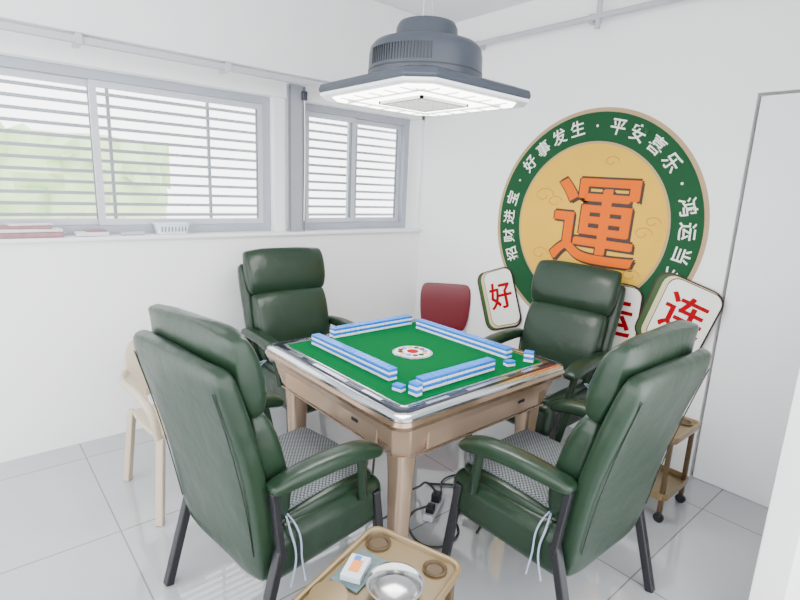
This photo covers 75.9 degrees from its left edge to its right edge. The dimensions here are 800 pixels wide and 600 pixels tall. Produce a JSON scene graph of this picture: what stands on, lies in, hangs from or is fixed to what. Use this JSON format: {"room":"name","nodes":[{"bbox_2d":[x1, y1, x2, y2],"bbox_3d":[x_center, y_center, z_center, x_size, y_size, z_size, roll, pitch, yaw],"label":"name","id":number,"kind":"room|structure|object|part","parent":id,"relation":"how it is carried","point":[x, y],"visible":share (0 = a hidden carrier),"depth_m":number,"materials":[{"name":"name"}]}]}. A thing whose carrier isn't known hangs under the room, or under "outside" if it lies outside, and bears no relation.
{"room":"mahjong room","nodes":[
{"label":"mahjong room","id":0,"kind":"room"},
{"bbox_2d":[0,0,418,82],"bbox_3d":[-1.416,-1.658,2.737,4.508,0.588,0.215,-8,16,-40],"label":"ceiling","id":1,"kind":"structure","parent":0,"point":[325,41],"depth_m":3.04,"materials":[{"name":"white paint"}]},
{"bbox_2d":[0,30,424,462],"bbox_3d":[-1.543,-0.603,3.180,4.660,2.850,0.200,-8,16,-40],"label":"wall","id":2,"kind":"structure","parent":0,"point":[70,312],"depth_m":3.09,"materials":[{"name":"paint"}]},
{"bbox_2d":[0,55,270,234],"bbox_3d":[-1.811,-0.836,2.926,2.277,0.910,0.090,-8,16,-40],"label":"window","id":3,"kind":"structure","parent":2,"relation":"attached to","point":[5,61],"depth_m":3.02,"materials":[{"name":"grey plastic"}]},
{"bbox_3d":[-2.140,-0.794,2.671,1.020,0.808,0.030,-8,16,-40],"label":"sash","id":4,"kind":"part","parent":3,"relation":"part of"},
{"bbox_2d":[86,86,97,218],"bbox_3d":[-1.781,-0.844,2.972,0.006,0.736,0.020,-8,16,-40],"label":"seal","id":5,"kind":"object","parent":3,"relation":"attached to","point":[86,86],"depth_m":2.96,"materials":[{"name":"grey rubber"}]},
{"bbox_2d":[255,109,258,217],"bbox_3d":[-1.000,-0.944,3.584,0.006,0.736,0.020,-8,16,-40],"label":"seal","id":6,"kind":"object","parent":3,"relation":"attached to","point":[256,141],"depth_m":3.58,"materials":[{"name":"grey rubber"}]},
{"bbox_2d":[0,20,324,87],"bbox_3d":[-1.374,-1.319,2.739,4.505,0.050,0.120,-8,16,-40],"label":"pipe","id":7,"kind":"object","parent":2,"relation":"attached to","point":[77,40],"visible":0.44,"depth_m":2.70,"materials":[{"name":"grey plastic"}]},
{"bbox_3d":[-1.366,-0.893,3.278,1.037,0.808,0.030,-8,16,-40],"label":"sash","id":8,"kind":"part","parent":2,"relation":"part of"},
{"bbox_2d":[0,227,421,243],"bbox_3d":[-1.573,-0.390,3.134,4.508,0.026,0.170,-8,16,-40],"label":"window sill","id":9,"kind":"structure","parent":2,"relation":"attached to","point":[112,237],"depth_m":3.30,"materials":[{"name":"white stone"}]},
{"bbox_2d":[0,223,63,238],"bbox_3d":[-1.993,-0.369,2.723,0.340,0.069,0.115,-8,16,-40],"label":"stacked papers","id":10,"kind":"object","parent":9,"relation":"on","point":[17,230],"visible":1,"depth_m":2.70,"materials":[{"name":"white paper"}]},
{"bbox_2d":[74,229,108,235],"bbox_3d":[-1.758,-0.384,2.926,0.160,0.032,0.090,-8,16,-40],"label":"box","id":11,"kind":"object","parent":9,"relation":"on","point":[90,232],"visible":1,"depth_m":2.90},
{"bbox_2d":[152,222,189,233],"bbox_3d":[-1.429,-0.450,3.211,0.208,0.068,0.108,-8,16,-40],"label":"plastic basket","id":12,"kind":"object","parent":9,"relation":"on","point":[160,227],"visible":1,"depth_m":3.17,"materials":[{"name":"white plastic"}]},
{"bbox_2d":[286,83,305,231],"bbox_3d":[-0.737,-0.989,3.635,0.130,1.000,0.055,-8,16,-40],"label":"post","id":13,"kind":"object","parent":9,"relation":"on","point":[296,102],"depth_m":3.61,"materials":[{"name":"grey metal"}]},
{"bbox_2d":[288,85,290,229],"bbox_3d":[-0.773,-0.980,3.585,0.012,0.980,0.020,-8,16,-40],"label":"groove","id":14,"kind":"object","parent":13,"relation":"attached to","point":[289,86],"depth_m":3.58,"materials":[{"name":"grey metal"}]},
{"bbox_3d":[-0.685,-0.991,3.651,0.020,0.980,0.012,-8,16,-40],"label":"post groove","id":15,"kind":"part","parent":13,"relation":"part of","materials":[{"name":"grey metal"}]},
{"bbox_2d":[301,91,307,220],"bbox_3d":[-0.674,-1.002,3.612,0.035,0.880,0.030,-8,16,-40],"label":"blind cord","id":16,"kind":"object","parent":13,"relation":"hanging from","point":[303,93],"visible":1,"depth_m":3.59,"materials":[{"name":"white plastic"}]},
{"bbox_3d":[-0.672,-1.002,3.614,0.013,0.880,0.008,-8,16,-40],"label":"cord","id":17,"kind":"part","parent":16,"relation":"part of","materials":[{"name":"white plastic"}]},
{"bbox_2d":[305,103,409,229],"bbox_3d":[-0.365,-1.038,4.146,1.058,0.910,0.090,-8,16,-40],"label":"window","id":18,"kind":"structure","parent":2,"relation":"attached to","point":[405,123],"depth_m":4.15,"materials":[{"name":"grey"}]},
{"bbox_3d":[-0.543,-1.008,3.972,0.458,0.808,0.030,-8,16,-40],"label":"sash","id":19,"kind":"part","parent":18,"relation":"part of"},
{"bbox_2d":[348,123,351,217],"bbox_3d":[-0.397,-1.028,4.093,0.006,0.736,0.020,-8,16,-40],"label":"seal","id":20,"kind":"object","parent":18,"relation":"attached to","point":[350,156],"depth_m":4.09,"materials":[{"name":"grey rubber"}]},
{"bbox_3d":[-0.217,-1.064,4.293,0.540,0.808,0.030,-8,16,-40],"label":"sash","id":21,"kind":"part","parent":18,"relation":"part of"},
{"bbox_2d":[393,130,397,216],"bbox_3d":[-0.041,-1.088,4.440,0.006,0.736,0.020,-8,16,-40],"label":"seal","id":22,"kind":"object","parent":18,"relation":"attached to","point":[396,143],"depth_m":4.44,"materials":[{"name":"grey rubber"}]},
{"bbox_2d":[0,406,767,599],"bbox_3d":[-0.251,1.308,1.607,5.000,0.100,4.900,-8,16,-40],"label":"floor","id":23,"kind":"structure","parent":0,"point":[72,528],"depth_m":2.33,"materials":[{"name":"tile"}]},
{"bbox_2d":[119,340,167,525],"bbox_3d":[-1.110,0.605,2.648,0.538,0.760,0.561,14,17,43],"label":"chair","id":24,"kind":"object","parent":23,"relation":"on","point":[146,416],"visible":0.44,"depth_m":2.48,"materials":[{"name":"beige"}]},
{"bbox_3d":[-1.415,0.760,2.688,0.091,0.413,0.035,5,13,13],"label":"leg","id":25,"kind":"part","parent":24,"relation":"part of","materials":[{"name":"beige plastic"}]},
{"bbox_3d":[-1.263,0.494,2.451,0.477,0.231,0.098,14,17,43],"label":"arm","id":26,"kind":"part","parent":24,"relation":"part of","materials":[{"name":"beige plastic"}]},
{"bbox_3d":[-1.103,0.582,2.638,0.411,0.034,0.427,14,17,43],"label":"seat","id":27,"kind":"part","parent":24,"relation":"part of","materials":[{"name":"beige plastic"}]},
{"bbox_3d":[-1.109,0.842,2.376,0.035,0.413,0.089,2,12,-1],"label":"leg","id":28,"kind":"part","parent":24,"relation":"part of","materials":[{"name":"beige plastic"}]},
{"bbox_2d":[133,304,382,599],"bbox_3d":[-0.491,0.578,1.937,0.702,1.171,0.725,13,16,40],"label":"leather armchair","id":29,"kind":"object","parent":23,"relation":"on","point":[273,503],"visible":1,"depth_m":1.66,"materials":[{"name":"green leather"}]},
{"bbox_3d":[-0.872,0.920,2.041,0.034,0.426,0.149,14,17,42],"label":"leg","id":30,"kind":"part","parent":29,"relation":"part of","materials":[{"name":"black metal"}]},
{"bbox_2d":[148,304,266,417],"bbox_3d":[-0.633,0.182,1.665,0.566,0.294,0.138,13,16,40],"label":"cushion","id":31,"kind":"object","parent":29,"relation":"on","point":[215,342],"depth_m":1.50,"materials":[{"name":"green leather"}]},
{"bbox_3d":[-0.582,0.549,2.284,0.072,0.229,0.030,-3,13,-22],"label":"arm post","id":32,"kind":"part","parent":29,"relation":"part of","materials":[{"name":"green leather"}]},
{"bbox_2d":[249,413,290,518],"bbox_3d":[-0.590,0.505,1.803,0.524,0.454,0.178,13,16,39],"label":"lumbar cushion","id":33,"kind":"object","parent":29,"relation":"on","point":[268,443],"depth_m":1.60,"materials":[{"name":"green leather"}]},
{"bbox_3d":[-0.435,1.021,1.666,0.034,0.426,0.149,12,16,38],"label":"leg","id":34,"kind":"part","parent":29,"relation":"part of","materials":[{"name":"black metal"}]},
{"bbox_3d":[-0.448,0.784,2.043,0.560,0.200,0.560,13,16,40],"label":"seat","id":35,"kind":"part","parent":29,"relation":"part of","materials":[{"name":"green leather"}]},
{"bbox_3d":[-0.419,0.649,2.040,0.440,0.028,0.440,13,16,40],"label":"seat","id":36,"kind":"part","parent":29,"relation":"part of","materials":[{"name":"grey fabric"}]},
{"bbox_2d":[282,468,370,522],"bbox_3d":[-0.433,0.682,2.033,0.497,0.074,0.475,13,16,40],"label":"seat cushion","id":37,"kind":"object","parent":29,"relation":"on","point":[308,502],"depth_m":1.86,"materials":[{"name":"green leather"}]},
{"bbox_3d":[-0.141,0.651,1.906,0.030,0.229,0.072,6,13,14],"label":"arm post","id":38,"kind":"part","parent":29,"relation":"part of","materials":[{"name":"green leather"}]},
{"bbox_3d":[-0.086,0.948,2.072,0.083,0.423,0.034,-7,15,-37],"label":"leg","id":39,"kind":"part","parent":29,"relation":"part of","materials":[{"name":"black metal"}]},
{"bbox_2d":[238,247,353,431],"bbox_3d":[-0.614,0.275,3.300,0.702,1.171,0.725,-8,16,-40],"label":"leather armchair","id":40,"kind":"object","parent":23,"relation":"on","point":[283,298],"visible":0.46,"depth_m":3.29,"materials":[{"name":"green leather"}]},
{"bbox_2d":[264,361,274,371],"bbox_3d":[-0.556,0.410,3.255,0.497,0.074,0.475,-8,16,-40],"label":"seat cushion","id":41,"kind":"object","parent":40,"relation":"on","point":[268,365],"depth_m":3.18,"materials":[{"name":"green leather"}]},
{"bbox_3d":[-0.711,0.393,2.975,0.072,0.229,0.030,8,13,22],"label":"arm post","id":42,"kind":"part","parent":40,"relation":"part of","materials":[{"name":"green leather"}]},
{"bbox_2d":[242,247,324,293],"bbox_3d":[-0.752,-0.199,3.386,0.566,0.294,0.138,-8,16,-40],"label":"cushion","id":43,"kind":"object","parent":40,"relation":"on","point":[286,270],"depth_m":3.32,"materials":[{"name":"green leather"}]},
{"bbox_3d":[-0.635,0.729,2.965,0.034,0.423,0.083,-4,14,-29],"label":"leg","id":44,"kind":"part","parent":40,"relation":"part of","materials":[{"name":"black metal"}]},
{"bbox_3d":[-0.571,0.507,3.289,0.560,0.200,0.560,-8,16,-40],"label":"seat","id":45,"kind":"part","parent":40,"relation":"part of","materials":[{"name":"green leather"}]},
{"bbox_2d":[251,287,329,360],"bbox_3d":[-0.710,0.153,3.395,0.524,0.454,0.178,-8,16,-40],"label":"lumbar cushion","id":46,"kind":"object","parent":40,"relation":"on","point":[282,313],"depth_m":3.32,"materials":[{"name":"green leather"}]},
{"bbox_2d":[292,526,460,599],"bbox_3d":[-0.085,1.026,1.450,0.330,0.532,0.500,10,14,30],"label":"trolley","id":47,"kind":"object","parent":23,"relation":"on","point":[382,563],"visible":1,"depth_m":1.47,"materials":[{"name":"beige plastic"}]},
{"bbox_2d":[366,561,424,599],"bbox_3d":[-0.014,0.789,1.402,0.160,0.043,0.160,10,14,30],"label":"steel bowl","id":48,"kind":"object","parent":47,"relation":"on","point":[392,580],"depth_m":1.43,"materials":[{"name":"grey"}]},
{"bbox_3d":[0.142,1.017,1.563,0.022,0.420,0.022,10,14,30],"label":"post","id":49,"kind":"part","parent":47,"relation":"part of","materials":[{"name":"brown"}]},
{"bbox_2d":[265,318,564,537],"bbox_3d":[0.045,0.641,2.611,1.084,0.800,1.084,-8,16,-40],"label":"table","id":50,"kind":"object","parent":23,"relation":"on","point":[406,426],"visible":0.89,"depth_m":2.20,"materials":[{"name":"beige wood"}]},
{"bbox_3d":[-0.537,0.715,2.674,0.096,0.580,0.096,-8,16,-40],"label":"leg","id":51,"kind":"part","parent":50,"relation":"part of","materials":[{"name":"beige wood"}]},
{"bbox_3d":[-0.322,0.451,2.240,0.015,0.107,0.800,-8,16,-40],"label":"panel","id":52,"kind":"part","parent":50,"relation":"part of","materials":[{"name":"beige wood"}]},
{"bbox_3d":[-0.005,0.870,2.070,0.096,0.580,0.096,-8,16,-40],"label":"leg","id":53,"kind":"part","parent":50,"relation":"part of","materials":[{"name":"beige wood"}]},
{"bbox_3d":[0.060,0.303,2.538,1.084,0.048,1.084,-8,16,-40],"label":"edge trim","id":54,"kind":"part","parent":50,"relation":"part of","materials":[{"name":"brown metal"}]},
{"bbox_2d":[312,314,534,396],"bbox_3d":[0.066,0.232,2.542,0.800,0.052,0.890,-8,16,-40],"label":"tiles","id":55,"kind":"object","parent":50,"relation":"on","point":[435,379],"depth_m":2.44,"materials":[{"name":"white"}]},
{"bbox_3d":[0.379,0.492,2.192,0.800,0.107,0.015,-8,16,-40],"label":"panel","id":56,"kind":"part","parent":50,"relation":"part of","materials":[{"name":"beige wood"}]},
{"bbox_3d":[0.618,0.782,2.595,0.096,0.580,0.096,-8,16,-40],"label":"leg","id":57,"kind":"part","parent":50,"relation":"part of","materials":[{"name":"beige wood"}]},
{"bbox_2d":[371,459,480,548],"bbox_3d":[0.222,0.824,2.536,0.725,0.511,0.461,-5,15,-32],"label":"power strip","id":58,"kind":"object","parent":23,"relation":"on","point":[437,497],"visible":0.48,"depth_m":2.54,"materials":[{"name":"grey plastic"}]},
{"bbox_2d":[420,282,470,330],"bbox_3d":[0.331,0.319,4.052,0.411,0.840,0.455,4,12,7],"label":"plastic chair","id":59,"kind":"object","parent":23,"relation":"on","point":[446,304],"visible":0.44,"depth_m":4.18,"materials":[{"name":"red plastic"}]},
{"bbox_2d":[466,260,625,439],"bbox_3d":[0.895,0.370,3.165,0.725,1.171,0.702,-9,17,-42],"label":"leather armchair","id":60,"kind":"object","parent":23,"relation":"on","point":[574,312],"visible":0.48,"depth_m":3.12,"materials":[{"name":"green leather"}]},
{"bbox_3d":[0.827,0.597,3.159,0.560,0.200,0.560,-9,17,-42],"label":"seat","id":61,"kind":"part","parent":60,"relation":"part of","materials":[{"name":"green leather"}]},
{"bbox_3d":[0.833,0.822,2.831,0.034,0.423,0.083,11,15,35],"label":"leg","id":62,"kind":"part","parent":60,"relation":"part of","materials":[{"name":"black metal"}]},
{"bbox_3d":[0.807,0.470,3.107,0.440,0.028,0.440,-9,17,-42],"label":"seat","id":63,"kind":"part","parent":60,"relation":"part of","materials":[{"name":"grey fabric"}]},
{"bbox_2d":[541,383,585,403],"bbox_3d":[0.819,0.498,3.126,0.475,0.074,0.497,-9,17,-42],"label":"seat cushion","id":64,"kind":"object","parent":60,"relation":"on","point":[557,391],"depth_m":2.93,"materials":[{"name":"green leather"}]},
{"bbox_2d":[520,300,607,383],"bbox_3d":[1.013,0.260,3.248,0.178,0.454,0.524,-9,17,-42],"label":"lumbar cushion","id":65,"kind":"object","parent":60,"relation":"on","point":[563,332],"depth_m":3.17,"materials":[{"name":"green leather"}]},
{"bbox_3d":[0.945,0.496,2.832,0.072,0.229,0.030,-1,13,-16],"label":"arm post","id":66,"kind":"part","parent":60,"relation":"part of","materials":[{"name":"green leather"}]},
{"bbox_2d":[531,260,621,315],"bbox_3d":[1.093,-0.085,3.233,0.138,0.294,0.566,-9,17,-42],"label":"cushion","id":67,"kind":"object","parent":60,"relation":"on","point":[559,287],"depth_m":3.17,"materials":[{"name":"green leather"}]},
{"bbox_2d":[441,320,711,599],"bbox_3d":[0.652,0.611,2.012,0.702,1.171,0.725,-8,16,-40],"label":"leather armchair","id":68,"kind":"object","parent":23,"relation":"on","point":[558,505],"visible":0.99,"depth_m":1.75,"materials":[{"name":"green leather"}]},
{"bbox_3d":[0.216,0.944,2.148,0.083,0.423,0.034,12,15,37],"label":"leg","id":69,"kind":"part","parent":68,"relation":"part of","materials":[{"name":"black metal"}]},
{"bbox_3d":[0.296,0.654,1.981,0.030,0.229,0.072,-1,13,-14],"label":"arm post","id":70,"kind":"part","parent":68,"relation":"part of","materials":[{"name":"green leather"}]},
{"bbox_3d":[0.591,0.813,2.118,0.560,0.200,0.560,-8,16,-40],"label":"seat","id":71,"kind":"part","parent":68,"relation":"part of","materials":[{"name":"green leather"}]},
{"bbox_2d":[464,462,556,520],"bbox_3d":[0.584,0.710,2.109,0.497,0.074,0.475,-8,16,-40],"label":"seat cushion","id":72,"kind":"object","parent":68,"relation":"on","point":[526,496],"depth_m":1.94,"materials":[{"name":"green leather"}]},
{"bbox_3d":[0.574,0.676,2.115,0.440,0.028,0.440,-8,16,-40],"label":"seat","id":73,"kind":"part","parent":68,"relation":"part of","materials":[{"name":"grey fabric"}]},
{"bbox_3d":[0.556,1.048,1.742,0.034,0.426,0.149,-7,16,-38],"label":"leg","id":74,"kind":"part","parent":68,"relation":"part of","materials":[{"name":"black metal"}]},
{"bbox_3d":[0.745,0.591,2.359,0.072,0.229,0.030,8,13,22],"label":"arm post","id":75,"kind":"part","parent":68,"relation":"part of","materials":[{"name":"green leather"}]},
{"bbox_2d":[548,414,601,519],"bbox_3d":[0.756,0.548,1.878,0.524,0.454,0.178,-8,16,-40],"label":"lumbar cushion","id":76,"kind":"object","parent":68,"relation":"on","point":[573,456],"depth_m":1.68,"materials":[{"name":"green leather"}]},
{"bbox_2d":[585,320,698,422],"bbox_3d":[0.828,0.229,1.740,0.566,0.294,0.138,-8,16,-40],"label":"cushion","id":77,"kind":"object","parent":68,"relation":"on","point":[607,395],"depth_m":1.57,"materials":[{"name":"green leather"}]},
{"bbox_3d":[1.001,0.985,2.116,0.034,0.426,0.149,-9,17,-42],"label":"leg","id":78,"kind":"part","parent":68,"relation":"part of","materials":[{"name":"black metal"}]},
{"bbox_2d":[650,416,700,522],"bbox_3d":[1.266,0.829,2.771,0.330,0.470,0.500,-8,16,-40],"label":"trolley","id":79,"kind":"object","parent":23,"relation":"on","point":[669,481],"visible":0.38,"depth_m":2.61,"materials":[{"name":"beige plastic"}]},
{"bbox_3d":[1.304,0.874,2.523,0.022,0.390,0.022,-8,16,-40],"label":"post","id":80,"kind":"part","parent":79,"relation":"part of","materials":[{"name":"brown wood"}]},
{"bbox_2d":[650,464,687,500],"bbox_3d":[1.262,0.921,2.791,0.310,0.040,0.480,-8,16,-40],"label":"tray","id":81,"kind":"object","parent":79,"relation":"on","point":[677,480],"depth_m":2.66,"materials":[{"name":"beige wood"}]},
{"bbox_2d":[669,416,700,444],"bbox_3d":[1.275,0.621,2.725,0.330,0.045,0.500,-8,16,-40],"label":"tray","id":82,"kind":"object","parent":79,"relation":"on","point":[688,427],"depth_m":2.57,"materials":[{"name":"beige wood"}]},
{"bbox_3d":[1.509,0.845,2.696,0.022,0.390,0.022,-8,16,-40],"label":"post","id":83,"kind":"part","parent":79,"relation":"part of","materials":[{"name":"brown wood"}]},
{"bbox_2d":[375,0,532,22],"bbox_3d":[-0.133,-1.626,1.229,4.700,0.100,4.600,-8,16,-40],"label":"ceiling","id":84,"kind":"structure","parent":0,"point":[456,11],"depth_m":3.64,"materials":[{"name":"paint"}]},
{"bbox_2d":[319,0,530,115],"bbox_3d":[0.123,-1.306,2.180,0.734,0.909,0.734,-8,16,-40],"label":"pendant lamp","id":85,"kind":"object","parent":84,"relation":"hanging from","point":[423,68],"visible":1,"depth_m":2.06,"materials":[{"name":"grey metal"}]},
{"bbox_2d":[333,83,515,115],"bbox_3d":[0.104,-0.881,2.273,0.640,0.015,0.640,-8,16,-40],"label":"diffuser","id":86,"kind":"object","parent":85,"relation":"attached to","point":[420,99],"depth_m":2.18,"materials":[{"name":"white plastic"}]},
{"bbox_3d":[0.106,-0.925,2.263,0.734,0.068,0.734,-8,16,-40],"label":"shade plate","id":87,"kind":"part","parent":85,"relation":"part of","materials":[{"name":"grey metal"}]},
{"bbox_2d":[415,0,774,475],"bbox_3d":[1.020,-0.593,3.650,0.163,2.850,2.435,-8,16,-40],"label":"wall","id":88,"kind":"structure","parent":0,"point":[694,67],"depth_m":3.18,"materials":[{"name":"paint"}]},
{"bbox_2d":[477,267,521,330],"bbox_3d":[0.753,-0.005,3.929,0.010,0.515,0.450,-8,16,-40],"label":"sign","id":89,"kind":"object","parent":88,"relation":"attached to","point":[497,290],"visible":1,"depth_m":3.92,"materials":[{"name":"white plastic"}]},
{"bbox_2d":[476,0,684,50],"bbox_3d":[1.250,-1.752,3.002,0.098,0.288,2.730,-8,16,-40],"label":"ceiling pipe","id":90,"kind":"object","parent":88,"relation":"attached to","point":[594,19],"depth_m":3.08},
{"bbox_2d":[611,283,642,348],"bbox_3d":[1.322,0.119,3.275,0.010,0.484,0.402,-8,17,-40],"label":"sign","id":91,"kind":"object","parent":88,"relation":"attached to","point":[632,305],"visible":0.29,"depth_m":3.16,"materials":[{"name":"white"}]},
{"bbox_2d":[634,272,723,351],"bbox_3d":[1.583,0.096,2.944,0.010,0.497,0.454,-8,16,-40],"label":"sign","id":92,"kind":"object","parent":88,"relation":"attached to","point":[672,296],"visible":0.74,"depth_m":2.91,"materials":[{"name":"white plastic"}]},
{"bbox_2d":[693,93,799,507],"bbox_3d":[1.956,0.060,2.597,0.050,2.100,0.550,-8,16,-40],"label":"door","id":93,"kind":"structure","parent":88,"relation":"in","point":[756,364],"depth_m":2.66,"materials":[{"name":"white wood"}]},
{"bbox_2d":[748,367,799,599],"bbox_3d":[1.790,-0.185,1.934,1.140,2.850,0.100,-8,16,-40],"label":"wall","id":94,"kind":"structure","parent":0,"point":[776,576],"depth_m":1.77,"materials":[{"name":"white paint"}]},
{"bbox_2d":[758,0,799,95],"bbox_3d":[2.079,-1.334,2.282,0.150,0.730,0.675,-8,16,-40],"label":"lintel","id":95,"kind":"object","parent":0,"point":[780,75],"depth_m":2.47,"materials":[{"name":"white paint"}]},
{"label":"outside","id":96,"kind":"structure","parent":0,"visible":0},
{"bbox_2d":[166,210,392,217],"bbox_3d":[-9.686,-1.495,12.797,40.000,0.100,24.000,-8,16,-40],"label":"ground","id":97,"kind":"structure","parent":96,"point":[167,211],"depth_m":26.48,"materials":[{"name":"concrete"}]},
{"bbox_2d":[0,122,170,218],"bbox_3d":[-5.556,-0.985,5.021,6.400,2.471,0.869,-8,16,-40],"label":"outdoor background","id":98,"kind":"object","parent":97,"relation":"on","point":[10,149],"visible":0.35,"depth_m":6.08,"materials":[{"name":"green plant"}]},
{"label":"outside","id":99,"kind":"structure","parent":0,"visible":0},
{"bbox_2d":[0,79,256,218],"bbox_3d":[-1.974,-0.883,3.112,2.477,1.010,0.040,-8,16,-40],"label":"security grille","id":100,"kind":"object","parent":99,"point":[106,94],"visible":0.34,"depth_m":3.28,"materials":[{"name":"silver metal"}]},
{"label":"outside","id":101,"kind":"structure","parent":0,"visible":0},
{"bbox_2d":[309,213,344,215],"bbox_3d":[-0.625,-0.725,4.340,0.347,0.017,0.040,-8,16,-40],"label":"security grille","id":102,"kind":"object","parent":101,"point":[310,214],"depth_m":4.32,"materials":[{"name":"silver metal"}]},
{"bbox_2d":[309,205,345,207],"bbox_3d":[-0.618,-0.790,4.328,0.356,0.020,0.040,-8,16,-40],"label":"security grille","id":103,"kind":"object","parent":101,"point":[310,206],"depth_m":4.31,"materials":[{"name":"silver metal"}]},
{"bbox_2d":[309,120,346,127],"bbox_3d":[-0.594,-1.432,4.185,0.354,0.022,0.040,-8,16,-40],"label":"security grille","id":104,"kind":"object","parent":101,"point":[313,122],"depth_m":4.17,"materials":[{"name":"silver metal"}]},
{"bbox_2d":[309,129,346,135],"bbox_3d":[-0.596,-1.368,4.199,0.355,0.021,0.040,-8,16,-40],"label":"security grille","id":105,"kind":"object","parent":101,"point":[310,130],"depth_m":4.18,"materials":[{"name":"silver metal"}]},
{"bbox_2d":[309,138,346,143],"bbox_3d":[-0.598,-1.304,4.214,0.356,0.021,0.040,-8,16,-40],"label":"security grille","id":106,"kind":"object","parent":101,"point":[310,139],"depth_m":4.20,"materials":[{"name":"silver metal"}]},
{"bbox_2d":[354,124,395,216],"bbox_3d":[-0.233,-1.136,4.578,0.440,0.770,0.040,-8,16,-40],"label":"security grille","id":107,"kind":"object","parent":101,"point":[357,128],"depth_m":4.54,"materials":[{"name":"silver metal"}]}
]}

